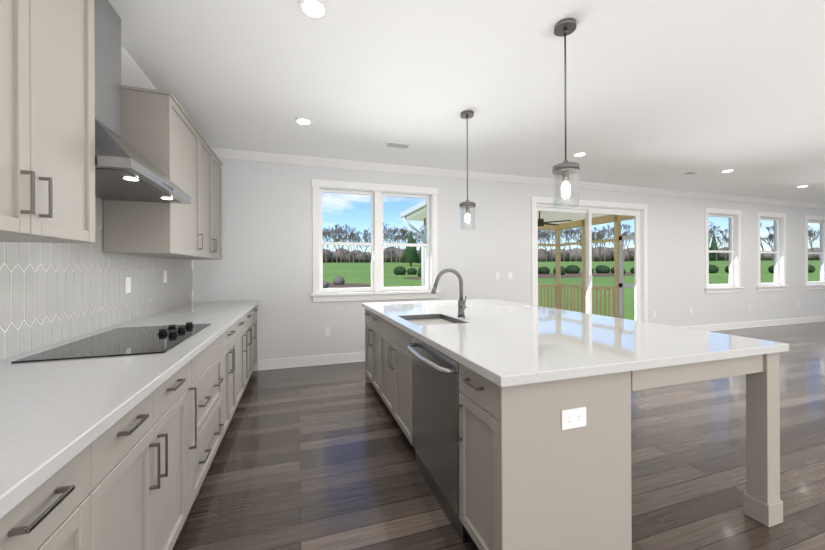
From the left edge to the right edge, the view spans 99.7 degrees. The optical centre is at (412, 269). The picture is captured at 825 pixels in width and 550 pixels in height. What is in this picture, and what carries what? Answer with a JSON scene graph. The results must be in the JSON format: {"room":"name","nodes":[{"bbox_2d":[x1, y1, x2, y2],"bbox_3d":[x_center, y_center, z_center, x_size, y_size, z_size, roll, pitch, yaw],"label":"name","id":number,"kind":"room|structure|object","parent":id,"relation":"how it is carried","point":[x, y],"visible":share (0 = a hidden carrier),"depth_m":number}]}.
{"room":"kitchen","nodes":[
{"label":"kitchen","id":0,"kind":"room"},
{"bbox_2d":[121,45,156,89],"bbox_3d":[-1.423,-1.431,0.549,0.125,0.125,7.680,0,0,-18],"label":"wall","id":1,"kind":"structure","parent":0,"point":[133,74],"depth_m":2.56},
{"bbox_2d":[108,0,824,203],"bbox_3d":[5.384,-1.584,2.757,14.760,0.120,8.220,0,0,-18],"label":"ceiling","id":2,"kind":"structure","parent":0,"point":[662,94],"depth_m":2.81},
{"bbox_2d":[295,118,311,124],"bbox_3d":[-1.100,-1.491,3.514,0.169,0.007,0.169,0,0,33],"label":"recessed light","id":3,"kind":"object","parent":2,"relation":"in","point":[302,121],"depth_m":3.50},
{"bbox_2d":[298,0,328,19],"bbox_3d":[-0.568,-1.494,1.994,0.169,0.007,0.169,0,0,-24],"label":"recessed light","id":4,"kind":"object","parent":2,"relation":"in","point":[315,9],"depth_m":1.99},
{"bbox_2d":[384,142,411,148],"bbox_3d":[-0.176,-1.494,4.194,0.300,0.009,0.140,0,0,-18],"label":"ceiling vent","id":5,"kind":"object","parent":2,"relation":"in","point":[397,145],"depth_m":4.19},
{"bbox_2d":[459,110,475,229],"bbox_3d":[0.528,-0.942,3.350,0.154,1.119,0.154,0,0,-18],"label":"pendant light","id":6,"kind":"object","parent":2,"relation":"hanging from","point":[467,205],"visible":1,"depth_m":3.33},
{"bbox_2d":[552,18,579,208],"bbox_3d":[0.943,-0.944,2.144,0.154,1.119,0.154,0,0,-18],"label":"pendant light","id":7,"kind":"object","parent":2,"relation":"hanging from","point":[564,28],"visible":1,"depth_m":2.13},
{"bbox_2d":[573,152,586,156],"bbox_3d":[2.195,-1.506,4.568,0.169,0.007,0.169,0,0,-24],"label":"recessed light","id":8,"kind":"object","parent":2,"relation":"in","point":[579,154],"depth_m":4.55},
{"bbox_2d":[681,171,699,174],"bbox_3d":[4.364,-1.515,5.465,0.220,0.009,0.140,0,0,-18],"label":"ceiling vent","id":9,"kind":"object","parent":2,"relation":"in","point":[688,172],"depth_m":5.44},
{"bbox_2d":[720,169,734,172],"bbox_3d":[4.866,-1.518,5.376,0.169,0.007,0.169,0,0,-24],"label":"recessed light","id":10,"kind":"object","parent":2,"relation":"in","point":[730,170],"depth_m":5.35},
{"bbox_2d":[172,322,824,549],"bbox_3d":[5.421,1.306,2.681,14.760,0.060,8.060,0,0,-18],"label":"floor","id":11,"kind":"structure","parent":0,"point":[321,457],"depth_m":2.25},
{"bbox_2d":[0,432,111,549],"bbox_3d":[-1.044,0.868,0.404,0.713,0.874,0.920,0,0,-18],"label":"base cabinet","id":12,"kind":"object","parent":11,"relation":"on","point":[111,438],"depth_m":0.83},
{"bbox_2d":[112,360,195,549],"bbox_3d":[-1.302,0.869,1.194,0.713,0.874,0.940,0,0,-18],"label":"base cabinet","id":13,"kind":"object","parent":11,"relation":"on","point":[154,446],"depth_m":1.31},
{"bbox_2d":[0,300,259,523],"bbox_3d":[-1.487,0.411,1.801,0.745,0.040,5.448,0,0,-18],"label":"countertop","id":14,"kind":"structure","parent":13,"relation":"on","point":[52,411],"depth_m":1.07},
{"bbox_2d":[8,320,211,363],"bbox_3d":[-1.553,0.374,1.964,0.550,0.036,0.900,0,0,-18],"label":"cooktop","id":15,"kind":"object","parent":14,"relation":"in","point":[134,337],"depth_m":1.86},
{"bbox_2d":[196,332,227,495],"bbox_3d":[-1.554,0.871,1.968,0.713,0.874,0.850,0,0,-18],"label":"base cabinet","id":16,"kind":"object","parent":11,"relation":"on","point":[212,364],"depth_m":2.14},
{"bbox_2d":[228,320,239,424],"bbox_3d":[-1.764,0.871,2.610,0.713,0.874,0.600,0,0,-18],"label":"base cabinet","id":17,"kind":"object","parent":11,"relation":"on","point":[234,332],"depth_m":2.90},
{"bbox_2d":[240,316,247,398],"bbox_3d":[-1.914,0.872,3.071,0.713,0.874,0.570,0,0,-18],"label":"base cabinet","id":18,"kind":"object","parent":11,"relation":"on","point":[243,323],"depth_m":3.37},
{"bbox_2d":[248,312,255,380],"bbox_3d":[-2.080,0.873,3.580,0.713,0.874,0.700,0,0,-18],"label":"base cabinet","id":19,"kind":"object","parent":11,"relation":"on","point":[251,323],"depth_m":3.93},
{"bbox_2d":[252,304,257,363],"bbox_3d":[-2.247,0.874,4.092,0.713,0.874,0.577,0,0,-18],"label":"base cabinet","id":20,"kind":"object","parent":11,"relation":"on","point":[254,310],"depth_m":4.39},
{"bbox_2d":[362,305,782,549],"bbox_3d":[0.638,0.857,2.875,1.697,0.880,2.871,0,0,-18],"label":"kitchen island","id":21,"kind":"object","parent":11,"relation":"on","point":[513,419],"depth_m":1.48},
{"bbox_2d":[362,299,788,388],"bbox_3d":[0.662,0.410,2.885,1.674,0.056,2.906,0,0,-18],"label":"island countertop","id":22,"kind":"structure","parent":21,"relation":"on","point":[515,344],"depth_m":1.82},
{"bbox_2d":[410,313,457,324],"bbox_3d":[0.144,0.513,2.702,0.394,0.252,0.549,0,0,-18],"label":"sink","id":23,"kind":"object","parent":22,"relation":"in","point":[422,318],"depth_m":2.94},
{"bbox_2d":[431,269,465,316],"bbox_3d":[0.286,0.189,2.742,0.290,0.389,0.085,0,0,-18],"label":"faucet","id":24,"kind":"object","parent":22,"relation":"on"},
{"bbox_2d":[193,158,824,370],"bbox_3d":[4.141,-0.089,6.589,14.440,2.860,0.160,0,0,-18],"label":"wall","id":25,"kind":"structure","parent":0,"point":[267,255],"depth_m":5.40},
{"bbox_2d":[257,352,364,370],"bbox_3d":[-0.003,1.232,5.139,4.200,0.135,0.021,0,0,-18],"label":"baseboard","id":26,"kind":"structure","parent":25,"relation":"attached to","point":[292,362],"depth_m":4.68},
{"bbox_2d":[325,327,330,335],"bbox_3d":[-1.162,0.855,4.768,0.075,0.118,0.009,0,0,-18],"label":"outlet","id":27,"kind":"object","parent":25,"relation":"attached to","point":[327,331],"depth_m":4.77},
{"bbox_2d":[320,189,429,291],"bbox_3d":[-0.510,-0.403,5.057,1.626,1.450,0.110,0,0,-18],"label":"window","id":28,"kind":"structure","parent":25,"relation":"in","point":[376,244],"depth_m":5.01},
{"bbox_2d":[212,148,824,208],"bbox_3d":[4.174,-1.456,6.469,14.439,0.125,0.090,0,0,-18],"label":"crown molding","id":29,"kind":"structure","parent":25,"relation":"attached to","point":[221,153],"depth_m":5.36},
{"bbox_2d":[310,179,824,321],"bbox_3d":[4.415,0.018,6.636,12.220,2.525,0.200,0,0,-18],"label":"trim","id":30,"kind":"structure","parent":25,"relation":"attached to","point":[317,185],"depth_m":5.84},
{"bbox_2d":[536,204,640,320],"bbox_3d":[3.191,0.086,6.279,2.396,2.396,0.120,0,0,-18],"label":"slider","id":31,"kind":"object","parent":25,"relation":"attached to","point":[588,212],"visible":0.54,"depth_m":6.28},
{"bbox_2d":[708,214,732,286],"bbox_3d":[6.458,-0.394,7.348,0.896,1.506,0.045,0,0,-18],"label":"window","id":32,"kind":"structure","parent":25,"relation":"in","point":[730,251],"depth_m":7.47},
{"bbox_2d":[682,316,824,331],"bbox_3d":[7.728,1.198,7.661,6.885,0.135,0.021,0,0,-18],"label":"baseboard","id":33,"kind":"structure","parent":25,"relation":"attached to","point":[741,325],"depth_m":7.58},
{"bbox_2d":[760,218,778,284],"bbox_3d":[7.984,-0.401,7.845,0.806,1.506,0.045,0,0,-18],"label":"window","id":34,"kind":"structure","parent":25,"relation":"in","point":[776,253],"depth_m":7.95},
{"bbox_2d":[808,221,824,283],"bbox_3d":[9.672,-0.408,8.396,0.876,1.506,0.045,0,0,-18],"label":"window","id":35,"kind":"structure","parent":25,"relation":"in","point":[823,254],"depth_m":8.51},
{"bbox_3d":[-1.550,-0.063,0.494,0.160,2.860,8.220,0,0,-18],"label":"wall","id":36,"kind":"structure","parent":0,"visible":0},
{"bbox_2d":[0,0,94,242],"bbox_3d":[-1.449,-0.674,1.080,0.380,1.122,0.830,0,0,-18],"label":"upper cabinet","id":37,"kind":"object","parent":36,"relation":"attached to","point":[47,121],"visible":1,"depth_m":1.23},
{"bbox_2d":[0,198,192,359],"bbox_3d":[-1.843,-0.274,1.660,0.005,1.635,5.499,0,0,-18],"label":"tile backsplash","id":38,"kind":"structure","parent":36,"relation":"attached to","point":[52,293],"depth_m":2.02},
{"bbox_2d":[125,277,130,292],"bbox_3d":[-2.151,0.120,2.633,0.009,0.118,0.075,0,0,-18],"label":"outlet","id":39,"kind":"object","parent":38,"relation":"attached to","point":[127,284],"depth_m":2.62},
{"bbox_2d":[163,271,166,282],"bbox_3d":[-2.390,0.071,3.365,0.009,0.118,0.075,0,0,-18],"label":"outlet","id":40,"kind":"object","parent":38,"relation":"attached to","point":[164,272],"depth_m":3.35},
{"bbox_2d":[94,0,190,203],"bbox_3d":[-1.661,-0.971,1.937,0.512,1.040,0.920,0,0,-18],"label":"range hood","id":41,"kind":"object","parent":36,"relation":"attached to","point":[125,170],"visible":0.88,"depth_m":1.90},
{"bbox_2d":[103,85,202,256],"bbox_3d":[-1.993,-0.672,2.748,0.380,1.122,0.820,0,0,-18],"label":"upper cabinet","id":42,"kind":"object","parent":36,"relation":"attached to","point":[162,134],"depth_m":2.40},
{"bbox_2d":[160,137,222,259],"bbox_3d":[-2.243,-0.671,3.514,0.380,1.122,0.990,0,0,-18],"label":"upper cabinet","id":43,"kind":"object","parent":36,"relation":"attached to","point":[212,168],"depth_m":3.57},
{"label":"outside","id":44,"kind":"structure","parent":0,"visible":0},
{"bbox_2d":[323,259,819,319],"bbox_3d":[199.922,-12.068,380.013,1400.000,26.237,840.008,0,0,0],"label":"ground","id":45,"kind":"structure","parent":44,"point":[355,272],"depth_m":35.95},
{"bbox_2d":[424,215,634,318],"bbox_3d":[2.802,0.212,8.020,4.300,3.050,3.388,0,0,-18],"label":"porch","id":46,"kind":"object","parent":45,"relation":"on","point":[620,285],"visible":0.21,"depth_m":8.90},
{"bbox_2d":[400,199,604,285],"bbox_3d":[2.691,0.053,8.215,5.090,3.170,3.828,0,0,-18],"label":"porch roof","id":47,"kind":"structure","parent":46,"relation":"on","point":[416,212],"depth_m":8.75},
{"bbox_2d":[538,211,571,226],"bbox_3d":[2.849,-1.143,7.865,1.295,0.340,1.238,0,0,-18],"label":"fan","id":48,"kind":"object","parent":47,"relation":"hanging from","point":[541,222],"visible":0.62,"depth_m":7.72},
{"bbox_2d":[323,264,814,287],"bbox_3d":[17.624,0.415,39.781,85.177,1.990,20.719,0,0,-18],"label":"hedge","id":49,"kind":"object","parent":45,"relation":"on","point":[544,272],"visible":0.21,"depth_m":42.99},
{"bbox_2d":[322,221,819,262],"bbox_3d":[78.701,-12.554,154.306,304.240,19.583,110.536,0,0,-18],"label":"trees","id":50,"kind":"object","parent":45,"relation":"on","point":[338,231],"visible":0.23,"depth_m":154.25},
{"bbox_2d":[323,231,819,265],"bbox_3d":[90.402,-9.849,173.940,359.145,17.302,128.321,0,0,-18],"label":"trees","id":51,"kind":"object","parent":45,"relation":"on","point":[412,255],"visible":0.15,"depth_m":171.21}
]}

